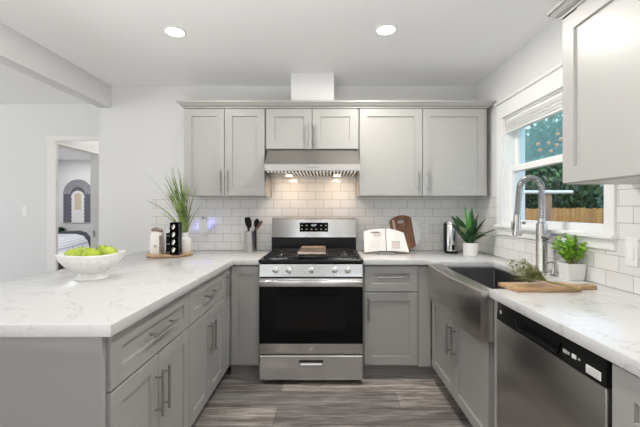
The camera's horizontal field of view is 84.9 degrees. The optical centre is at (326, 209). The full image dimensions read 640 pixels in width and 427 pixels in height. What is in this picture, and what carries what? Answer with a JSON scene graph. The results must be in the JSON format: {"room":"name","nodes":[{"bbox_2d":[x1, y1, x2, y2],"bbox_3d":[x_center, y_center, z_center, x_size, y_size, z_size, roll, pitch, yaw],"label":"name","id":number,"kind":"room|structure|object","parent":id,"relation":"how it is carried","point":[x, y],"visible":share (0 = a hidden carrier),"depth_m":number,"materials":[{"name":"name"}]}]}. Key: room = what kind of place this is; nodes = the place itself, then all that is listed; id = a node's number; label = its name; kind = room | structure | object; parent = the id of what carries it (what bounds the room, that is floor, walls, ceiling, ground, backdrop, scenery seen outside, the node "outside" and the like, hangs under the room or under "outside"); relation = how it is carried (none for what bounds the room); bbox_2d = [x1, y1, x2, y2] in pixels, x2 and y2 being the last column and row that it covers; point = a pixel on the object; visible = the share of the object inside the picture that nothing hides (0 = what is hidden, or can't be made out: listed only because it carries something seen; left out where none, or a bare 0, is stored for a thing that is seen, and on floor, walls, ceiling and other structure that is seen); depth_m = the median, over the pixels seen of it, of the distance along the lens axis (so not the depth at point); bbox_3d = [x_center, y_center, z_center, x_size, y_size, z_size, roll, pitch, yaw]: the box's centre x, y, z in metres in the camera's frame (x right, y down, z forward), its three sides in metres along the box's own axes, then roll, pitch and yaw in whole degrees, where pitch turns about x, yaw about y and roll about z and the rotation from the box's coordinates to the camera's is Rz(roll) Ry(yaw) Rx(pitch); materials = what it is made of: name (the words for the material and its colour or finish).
{"room":"kitchen","nodes":[
{"label":"kitchen","id":0,"kind":"room"},
{"bbox_2d":[0,104,98,282],"bbox_3d":[-4.215,0.065,3.841,4.170,2.450,0.022,0,0,0],"label":"wall","id":1,"kind":"structure","parent":0,"point":[24,128],"depth_m":3.83,"materials":[{"name":"white paint"}]},
{"bbox_2d":[22,206,27,215],"bbox_3d":[-3.300,0.010,3.825,0.066,0.110,0.010,0,0,0],"label":"light switch","id":2,"kind":"object","parent":1,"relation":"attached to","point":[24,208],"visible":1,"depth_m":3.82,"materials":[{"name":"white plastic"}]},
{"bbox_2d":[58,160,58,230],"bbox_3d":[-6.250,0.065,5.976,0.100,2.450,4.248,0,0,0],"label":"wall","id":3,"kind":"structure","parent":0,"point":[58,160],"depth_m":8.08,"materials":[{"name":"white paint"}]},
{"bbox_2d":[59,160,89,235],"bbox_3d":[-4.150,0.065,8.150,4.500,2.450,0.100,0,0,0],"label":"wall","id":4,"kind":"structure","parent":0,"point":[67,168],"depth_m":8.10,"materials":[{"name":"white paint"}]},
{"bbox_2d":[63,177,89,222],"bbox_3d":[-5.742,-0.225,8.081,0.695,1.050,0.036,0,0,0],"label":"wall art","id":5,"kind":"object","parent":4,"relation":"attached to","point":[76,190],"visible":0.92,"depth_m":8.07,"materials":[{"name":"white fabric"}]},
{"bbox_2d":[58,141,98,151],"bbox_3d":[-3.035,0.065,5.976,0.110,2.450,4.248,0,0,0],"label":"ceiling","id":6,"kind":"structure","parent":0,"point":[89,145],"depth_m":4.32,"materials":[{"name":"white paint"}]},
{"bbox_2d":[58,268,472,426],"bbox_3d":[-2.425,1.315,2.550,7.950,0.050,11.500,0,0,0],"label":"floor","id":7,"kind":"structure","parent":0,"point":[237,400],"depth_m":2.32,"materials":[{"name":"wood"}]},
{"bbox_2d":[58,231,89,268],"bbox_3d":[-5.695,0.875,6.965,0.990,0.830,1.830,0,0,0],"label":"bed","id":8,"kind":"object","parent":7,"relation":"on","point":[66,240],"visible":0.19,"depth_m":7.50,"materials":[{"name":"grey fabric"}]},
{"bbox_2d":[58,234,88,253],"bbox_3d":[-5.718,0.790,6.920,0.935,0.520,1.740,0,0,0],"label":"blanket","id":9,"kind":"object","parent":8,"relation":"on","point":[65,241],"depth_m":7.44,"materials":[{"name":"white fabric"}]},
{"bbox_2d":[0,291,188,426],"bbox_3d":[-1.033,0.854,1.514,0.674,0.873,0.704,0,0,0],"label":"base cabinet","id":10,"kind":"object","parent":7,"relation":"on","point":[138,375],"visible":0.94,"depth_m":1.17,"materials":[{"name":"grey paint"}]},
{"bbox_2d":[187,271,223,426],"bbox_3d":[-1.023,0.854,2.183,0.654,0.873,0.631,0,0,0],"label":"base cabinet","id":11,"kind":"object","parent":7,"relation":"on","point":[206,300],"visible":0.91,"depth_m":2.12,"materials":[{"name":"grey paint"}]},
{"bbox_2d":[0,250,271,336],"bbox_3d":[-1.094,0.395,2.205,1.172,0.040,2.128,0,0,0],"label":"countertop","id":12,"kind":"structure","parent":11,"relation":"on","point":[50,304],"depth_m":1.59,"materials":[{"name":"white stone"}]},
{"bbox_2d":[55,250,125,280],"bbox_3d":[-1.286,0.302,1.915,0.322,0.146,0.318,0,0,0],"label":"fruit bowl","id":13,"kind":"object","parent":12,"relation":"on","point":[88,268],"visible":0.94,"depth_m":1.83,"materials":[{"name":"white ceramic"}]},
{"bbox_2d":[64,246,82,255],"bbox_3d":[-1.339,0.240,1.852,0.090,0.097,0.090,0,0,45],"label":"apple","id":14,"kind":"object","parent":13,"relation":"in","point":[72,252],"visible":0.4,"depth_m":1.82,"materials":[{"name":"green food"}]},
{"bbox_2d":[76,245,87,250],"bbox_3d":[-1.362,0.240,1.946,0.088,0.096,0.088,0,0,-9],"label":"apple","id":15,"kind":"object","parent":13,"relation":"in","point":[81,248],"visible":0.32,"depth_m":1.93,"materials":[{"name":"green food"}]},
{"bbox_2d":[81,247,100,255],"bbox_3d":[-1.243,0.240,1.845,0.085,0.090,0.086,0,0,41],"label":"apple","id":16,"kind":"object","parent":13,"relation":"in","point":[89,251],"visible":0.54,"depth_m":1.82,"materials":[{"name":"green food"}]},
{"bbox_2d":[95,245,106,250],"bbox_3d":[-1.280,0.242,1.997,0.085,0.087,0.086,0,0,39],"label":"apple","id":17,"kind":"object","parent":13,"relation":"in","point":[100,247],"visible":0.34,"depth_m":1.97,"materials":[{"name":"green food"}]},
{"bbox_2d":[100,246,117,254],"bbox_3d":[-1.207,0.244,1.934,0.090,0.094,0.091,0,0,8],"label":"apple","id":18,"kind":"object","parent":13,"relation":"in","point":[107,250],"visible":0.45,"depth_m":1.91,"materials":[{"name":"green food"}]},
{"bbox_2d":[145,251,193,257],"bbox_3d":[-1.300,0.364,2.900,0.364,0.022,0.364,0,0,0],"label":"serving tray","id":19,"kind":"object","parent":12,"relation":"on","point":[164,255],"visible":0.58,"depth_m":2.77,"materials":[{"name":"brown wood"}]},
{"bbox_2d":[150,227,164,253],"bbox_3d":[-1.361,0.244,2.809,0.090,0.216,0.068,0,0,0],"label":"canister","id":20,"kind":"object","parent":19,"relation":"on","point":[157,245],"visible":1,"depth_m":2.78,"materials":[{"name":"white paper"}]},
{"bbox_2d":[166,228,169,253],"bbox_3d":[-1.272,0.244,2.842,0.085,0.216,0.080,0,0,0],"label":"press","id":21,"kind":"object","parent":19,"relation":"on","point":[168,233],"visible":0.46,"depth_m":2.81,"materials":[{"name":"black"}]},
{"bbox_2d":[143,168,202,252],"bbox_3d":[-1.257,0.001,2.882,0.489,0.703,0.220,0,0,0],"label":"potted grass","id":22,"kind":"object","parent":19,"relation":"on","point":[181,209],"depth_m":2.89,"materials":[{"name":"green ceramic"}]},
{"bbox_2d":[182,232,190,252],"bbox_3d":[-1.195,0.270,2.940,0.104,0.165,0.104,0,0,0],"label":"pot","id":23,"kind":"object","parent":22,"relation":"attached to","point":[186,240],"depth_m":2.91,"materials":[{"name":"white ceramic"}]},
{"bbox_2d":[170,222,181,254],"bbox_3d":[-1.198,0.225,2.775,0.068,0.256,0.068,0,0,0],"label":"stand","id":24,"kind":"object","parent":19,"relation":"on","point":[178,230],"visible":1,"depth_m":2.77,"materials":[{"name":"black metal"}]},
{"bbox_2d":[244,231,256,252],"bbox_3d":[-0.682,0.281,3.130,0.116,0.186,0.116,0,0,0],"label":"utensil holder","id":25,"kind":"object","parent":12,"relation":"on","point":[250,237],"visible":0.98,"depth_m":3.08,"materials":[{"name":"silver metal"}]},
{"bbox_2d":[246,219,251,230],"bbox_3d":[-0.694,0.222,3.099,0.053,0.282,0.012,0,0,11],"label":"slotted turner","id":26,"kind":"object","parent":25,"relation":"in","point":[248,221],"visible":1,"depth_m":3.09,"materials":[{"name":"black plastic"}]},
{"bbox_2d":[254,219,258,230],"bbox_3d":[-0.655,0.221,3.152,0.095,0.286,0.015,0,0,17],"label":"serving spoon","id":27,"kind":"object","parent":25,"relation":"in","point":[256,221],"visible":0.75,"depth_m":3.14,"materials":[{"name":"black plastic"}]},
{"bbox_2d":[223,267,230,373],"bbox_3d":[-1.023,0.854,2.877,0.654,0.873,0.755,0,0,0],"label":"base cabinet","id":28,"kind":"object","parent":7,"relation":"on","point":[227,276],"visible":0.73,"depth_m":2.60,"materials":[{"name":"grey paint"}]},
{"bbox_2d":[230,265,259,374],"bbox_3d":[-0.632,0.854,2.955,0.241,0.873,0.600,0,0,0],"label":"base cabinet","id":29,"kind":"object","parent":7,"relation":"on","point":[244,300],"visible":0.68,"depth_m":2.65,"materials":[{"name":"grey paint"}]},
{"bbox_2d":[258,218,363,379],"bbox_3d":[-0.118,0.681,2.892,0.776,1.218,0.727,0,0,0],"label":"gas range","id":30,"kind":"object","parent":7,"relation":"on","point":[311,281],"visible":1,"depth_m":2.58,"materials":[{"name":"silver metal"}]},
{"bbox_2d":[258,251,363,262],"bbox_3d":[-0.118,0.378,2.866,0.776,0.024,0.568,0,0,0],"label":"cooktop","id":31,"kind":"object","parent":30,"relation":"in","point":[286,256],"depth_m":2.61,"materials":[{"name":"black metal"}]},
{"bbox_2d":[362,265,436,374],"bbox_3d":[0.568,0.854,2.936,0.584,0.873,0.639,0,0,0],"label":"base cabinet","id":32,"kind":"object","parent":7,"relation":"on","point":[396,300],"visible":0.94,"depth_m":2.66,"materials":[{"name":"grey paint"}]},
{"bbox_2d":[432,302,493,426],"bbox_3d":[1.063,0.963,2.176,0.624,0.655,0.928,0,0,0],"label":"base cabinet","id":33,"kind":"object","parent":7,"relation":"on","point":[464,363],"visible":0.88,"depth_m":2.04,"materials":[{"name":"grey paint"}]},
{"bbox_2d":[494,300,497,426],"bbox_3d":[1.085,0.854,1.641,0.581,0.873,0.047,0,0,0],"label":"strip","id":34,"kind":"object","parent":7,"relation":"on","point":[495,301],"visible":0.07,"depth_m":1.65,"materials":[{"name":"grey paint"}]},
{"bbox_2d":[497,302,611,426],"bbox_3d":[1.073,0.855,1.296,0.595,0.871,0.629,0,0,0],"label":"dishwasher","id":35,"kind":"object","parent":7,"relation":"on","point":[545,378],"visible":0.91,"depth_m":1.25,"materials":[{"name":"silver metal"}]},
{"bbox_2d":[612,363,639,426],"bbox_3d":[1.063,0.854,0.672,0.624,0.873,0.605,0,0,0],"label":"base cabinet","id":36,"kind":"object","parent":7,"relation":"on","point":[625,385],"visible":0.83,"depth_m":0.93,"materials":[{"name":"grey paint"}]},
{"bbox_2d":[356,250,639,376],"bbox_3d":[0.831,0.395,1.810,1.118,0.040,2.920,0,0,0],"label":"countertop","id":37,"kind":"structure","parent":36,"relation":"on","point":[605,321],"depth_m":1.37,"materials":[{"name":"white stone"}]},
{"bbox_2d":[364,229,408,253],"bbox_3d":[0.505,0.268,3.002,0.380,0.213,0.115,0,0,0],"label":"open cookbook","id":38,"kind":"object","parent":37,"relation":"on","point":[380,241],"visible":1,"depth_m":2.99,"materials":[{"name":"white paper"}]},
{"bbox_2d":[392,242,399,247],"bbox_3d":[0.585,0.295,2.972,0.070,0.055,0.018,0,0,0],"label":"photo","id":39,"kind":"object","parent":38,"relation":"attached to","point":[394,244],"depth_m":2.97,"materials":[{"name":"beige"}]},
{"bbox_2d":[385,215,420,249],"bbox_3d":[0.697,0.210,3.221,0.326,0.325,0.069,0,0,0],"label":"round board","id":40,"kind":"object","parent":37,"relation":"on","point":[410,227],"visible":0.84,"depth_m":3.22,"materials":[{"name":"brown wood"}]},
{"bbox_2d":[443,221,458,253],"bbox_3d":[1.083,0.235,3.060,0.128,0.278,0.124,0,0,0],"label":"steel canister","id":41,"kind":"object","parent":37,"relation":"on","point":[450,235],"visible":0.91,"depth_m":3.01,"materials":[{"name":"silver metal"}]},
{"bbox_2d":[451,208,494,255],"bbox_3d":[1.191,0.167,2.877,0.355,0.415,0.173,0,0,0],"label":"potted plant","id":42,"kind":"object","parent":37,"relation":"on","point":[468,233],"visible":1,"depth_m":2.87,"materials":[{"name":"green plant"}]},
{"bbox_2d":[429,264,531,341],"bbox_3d":[0.965,0.507,2.095,0.514,0.245,0.858,0,0,0],"label":"farmhouse sink","id":43,"kind":"object","parent":37,"relation":"in","point":[462,294],"visible":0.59,"depth_m":1.95,"materials":[{"name":"metal"}]},
{"bbox_2d":[511,175,556,272],"bbox_3d":[1.223,0.081,2.074,0.218,0.586,0.151,0,0,0],"label":"kitchen faucet","id":44,"kind":"object","parent":37,"relation":"on","point":[542,237],"visible":1,"depth_m":2.10,"materials":[{"name":"silver metal"}]},
{"bbox_2d":[498,281,596,291],"bbox_3d":[1.060,0.365,1.667,0.436,0.020,0.150,0,0,0],"label":"cutting board","id":45,"kind":"object","parent":37,"relation":"on","point":[514,286],"visible":0.93,"depth_m":1.63,"materials":[{"name":"brown wood"}]},
{"bbox_2d":[505,259,578,289],"bbox_3d":[0.979,0.289,1.617,0.174,0.136,0.260,0,0,-32],"label":"bunch","id":46,"kind":"object","parent":45,"relation":"on","point":[532,273],"visible":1,"depth_m":1.65,"materials":[{"name":"green plant"}]},
{"bbox_2d":[545,261,557,276],"bbox_3d":[1.271,0.332,1.985,0.066,0.084,0.037,0,0,0],"label":"soap dispenser","id":47,"kind":"object","parent":37,"relation":"on","point":[553,270],"visible":1,"depth_m":1.98,"materials":[{"name":"silver metal"}]},
{"bbox_2d":[551,233,590,279],"bbox_3d":[1.305,0.249,1.884,0.140,0.250,0.189,0,0,0],"label":"potted plant","id":48,"kind":"object","parent":37,"relation":"on","point":[571,269],"visible":1,"depth_m":1.88,"materials":[{"name":"green plant"}]},
{"bbox_2d":[557,262,586,279],"bbox_3d":[1.328,0.331,1.900,0.095,0.088,0.095,0,0,0],"label":"pot","id":49,"kind":"object","parent":48,"relation":"attached to","point":[567,270],"depth_m":1.86,"materials":[{"name":"white ceramic"}]},
{"bbox_2d":[0,0,560,159],"bbox_3d":[-2.425,-1.210,2.550,7.950,0.100,11.500,0,0,0],"label":"ceiling","id":50,"kind":"structure","parent":0,"point":[117,42],"depth_m":2.40,"materials":[{"name":"white paint"}]},
{"bbox_2d":[0,22,110,107],"bbox_3d":[-2.070,-1.056,0.085,0.120,0.207,6.370,0,0,0],"label":"beam","id":51,"kind":"structure","parent":50,"relation":"attached to","point":[18,52],"depth_m":2.55,"materials":[{"name":"white paint"}]},
{"bbox_2d":[163,25,186,36],"bbox_3d":[-0.985,-1.155,2.268,0.144,0.009,0.144,0,0,0],"label":"recessed light","id":52,"kind":"object","parent":50,"relation":"in","point":[175,31],"visible":1,"depth_m":2.26,"materials":[{"name":"white plastic"}]},
{"bbox_2d":[165,28,183,35],"bbox_3d":[-0.985,-1.155,2.268,0.112,0.006,0.112,0,0,0],"label":"diffuser","id":53,"kind":"object","parent":52,"relation":"attached to","point":[170,31],"depth_m":2.26,"materials":[{"name":"white plastic"}]},
{"bbox_2d":[375,23,396,35],"bbox_3d":[0.378,-1.155,2.243,0.144,0.009,0.144,0,0,0],"label":"recessed light","id":54,"kind":"object","parent":50,"relation":"in","point":[384,29],"visible":1,"depth_m":2.23,"materials":[{"name":"white plastic"}]},
{"bbox_2d":[377,26,394,34],"bbox_3d":[0.378,-1.155,2.243,0.112,0.006,0.112,0,0,0],"label":"diffuser","id":55,"kind":"object","parent":54,"relation":"attached to","point":[381,30],"depth_m":2.25,"materials":[{"name":"white plastic"}]},
{"bbox_2d":[99,86,475,347],"bbox_3d":[-0.290,0.065,3.550,3.680,2.450,0.560,0,0,0],"label":"wall","id":56,"kind":"structure","parent":0,"point":[142,129],"depth_m":3.27,"materials":[{"name":"white paint"}]},
{"bbox_2d":[184,109,270,197],"bbox_3d":[-0.857,-0.482,3.075,0.676,0.735,0.388,0,0,0],"label":"upper cabinet","id":57,"kind":"object","parent":56,"relation":"attached to","point":[225,152],"visible":0.98,"depth_m":2.93,"materials":[{"name":"grey paint"}]},
{"bbox_2d":[264,150,359,176],"bbox_3d":[-0.117,-0.399,3.013,0.761,0.209,0.490,0,0,0],"label":"range hood","id":58,"kind":"object","parent":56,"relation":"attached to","point":[288,163],"visible":1,"depth_m":2.83,"materials":[{"name":"metal"}]},
{"bbox_2d":[291,73,333,99],"bbox_3d":[-0.122,-1.025,3.116,0.365,0.270,0.308,0,0,0],"label":"duct","id":59,"kind":"object","parent":56,"relation":"attached to","point":[304,86],"visible":0.57,"depth_m":2.96,"materials":[{"name":"white paint"}]},
{"bbox_2d":[266,109,358,150],"bbox_3d":[-0.125,-0.677,3.075,0.782,0.345,0.388,0,0,0],"label":"upper cabinet","id":60,"kind":"object","parent":56,"relation":"attached to","point":[286,129],"visible":1,"depth_m":2.92,"materials":[{"name":"grey paint"}]},
{"bbox_2d":[152,176,474,249],"bbox_3d":[-0.122,-0.068,3.265,3.025,0.884,0.009,0,0,0],"label":"backsplash","id":61,"kind":"structure","parent":56,"relation":"attached to","point":[292,197],"depth_m":3.26,"materials":[{"name":"tile"}]},
{"bbox_2d":[198,217,209,234],"bbox_3d":[-1.140,0.148,3.237,0.105,0.160,0.046,0,0,0],"label":"air freshener","id":62,"kind":"object","parent":61,"relation":"attached to","point":[203,224],"visible":1,"depth_m":3.22,"materials":[{"name":"white plastic"}]},
{"bbox_2d":[356,109,486,197],"bbox_3d":[0.807,-0.482,3.075,1.076,0.735,0.388,0,0,0],"label":"upper cabinet","id":63,"kind":"object","parent":56,"relation":"attached to","point":[404,153],"visible":0.99,"depth_m":2.93,"materials":[{"name":"grey paint"}]},
{"bbox_2d":[176,100,495,108],"bbox_3d":[0.075,-0.875,3.071,2.630,0.050,0.393,0,0,0],"label":"trim","id":64,"kind":"structure","parent":63,"relation":"attached to","point":[186,104],"depth_m":2.89,"materials":[{"name":"grey paint"}]},
{"bbox_2d":[476,0,632,267],"bbox_3d":[1.470,0.065,0.035,0.160,2.450,6.470,0,0,0],"label":"wall","id":65,"kind":"structure","parent":0,"point":[543,52],"depth_m":2.57,"materials":[{"name":"white paint"}]},
{"bbox_2d":[494,62,617,250],"bbox_3d":[1.450,-0.330,2.250,0.200,1.050,1.190,0,0,0],"label":"window","id":66,"kind":"structure","parent":65,"relation":"in","point":[511,165],"depth_m":2.41,"materials":[{"name":"white wood"}]},
{"bbox_2d":[505,91,562,133],"bbox_3d":[1.410,-0.650,2.243,0.040,0.111,0.975,0,0,0],"label":"window blind","id":67,"kind":"object","parent":66,"relation":"attached to","point":[553,105],"visible":0.57,"depth_m":2.33,"materials":[{"name":"white fabric"}]},
{"bbox_2d":[475,184,639,294],"bbox_3d":[1.385,0.130,1.730,0.009,0.490,3.061,0,0,0],"label":"backsplash","id":68,"kind":"structure","parent":65,"relation":"attached to","point":[604,267],"depth_m":1.77,"materials":[{"name":"tile"}]},
{"bbox_2d":[625,237,638,267],"bbox_3d":[1.375,0.190,1.583,0.010,0.132,0.068,0,0,0],"label":"light switch","id":69,"kind":"object","parent":68,"relation":"attached to","point":[631,244],"visible":1,"depth_m":1.57,"materials":[{"name":"white plastic"}]},
{"bbox_2d":[563,0,639,183],"bbox_3d":[1.205,-0.487,1.049,0.368,0.745,1.058,0,0,0],"label":"upper cabinet","id":70,"kind":"object","parent":65,"relation":"attached to","point":[601,38],"visible":1,"depth_m":1.36,"materials":[{"name":"grey paint"}]},
{"bbox_2d":[546,0,584,19],"bbox_3d":[1.202,-0.885,1.062,0.373,0.050,1.123,0,0,0],"label":"trim","id":71,"kind":"structure","parent":70,"relation":"on","point":[562,9],"depth_m":1.54,"materials":[{"name":"grey paint"}]},
{"bbox_3d":[-2.080,0.065,5.965,0.100,2.450,4.270,0,0,0],"label":"wall","id":72,"kind":"structure","parent":0,"visible":0},
{"bbox_2d":[45,136,98,272],"bbox_3d":[-2.611,0.240,4.199,0.962,2.100,0.782,0,0,0],"label":"door frame","id":73,"kind":"structure","parent":72,"relation":"in","point":[53,144],"depth_m":3.81,"materials":[{"name":"white wood"}]},
{"label":"outside","id":74,"kind":"structure","parent":0,"visible":0},
{"bbox_3d":[12.775,1.840,11.500,22.450,0.100,29.000,0,0,0],"label":"ground","id":75,"kind":"structure","parent":74,"visible":0},
{"bbox_2d":[525,190,572,220],"bbox_3d":[4.060,0.710,6.475,0.880,2.160,0.170,0,0,0],"label":"post","id":76,"kind":"object","parent":75,"relation":"on","point":[548,193],"visible":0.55,"depth_m":6.44,"materials":[{"name":"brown wood"}]},
{"bbox_2d":[525,112,586,201],"bbox_3d":[8.605,-0.900,14.082,4.072,6.203,4.121,0,0,0],"label":"citrus tree","id":77,"kind":"object","parent":75,"relation":"on","point":[546,143],"visible":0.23,"depth_m":13.00,"materials":[{"name":"green plant"}]},
{"bbox_2d":[525,175,603,208],"bbox_3d":[6.182,0.614,9.961,1.682,3.312,5.227,0,0,0],"label":"hedge","id":78,"kind":"object","parent":75,"relation":"on","point":[571,201],"visible":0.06,"depth_m":8.77,"materials":[{"name":"green plant"}]},
{"bbox_2d":[525,208,603,223],"bbox_3d":[5.260,0.869,8.248,0.120,1.842,11.495,0,0,0],"label":"wooden fence","id":79,"kind":"object","parent":75,"relation":"on","point":[581,215],"visible":0.12,"depth_m":7.38,"materials":[{"name":"brown wood"}]},
{"bbox_2d":[525,138,603,203],"bbox_3d":[11.727,-1.458,19.496,6.463,6.502,6.337,0,0,0],"label":"shade tree","id":80,"kind":"object","parent":75,"relation":"on","point":[595,187],"visible":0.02,"depth_m":17.40,"materials":[{"name":"green plant"}]},
{"bbox_2d":[592,184,603,207],"bbox_3d":[18.500,-0.060,11.500,11.000,3.700,29.000,0,0,0],"label":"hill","id":81,"kind":"structure","parent":75,"relation":"on","point":[601,205],"depth_m":19.60,"materials":[{"name":"green plant"}]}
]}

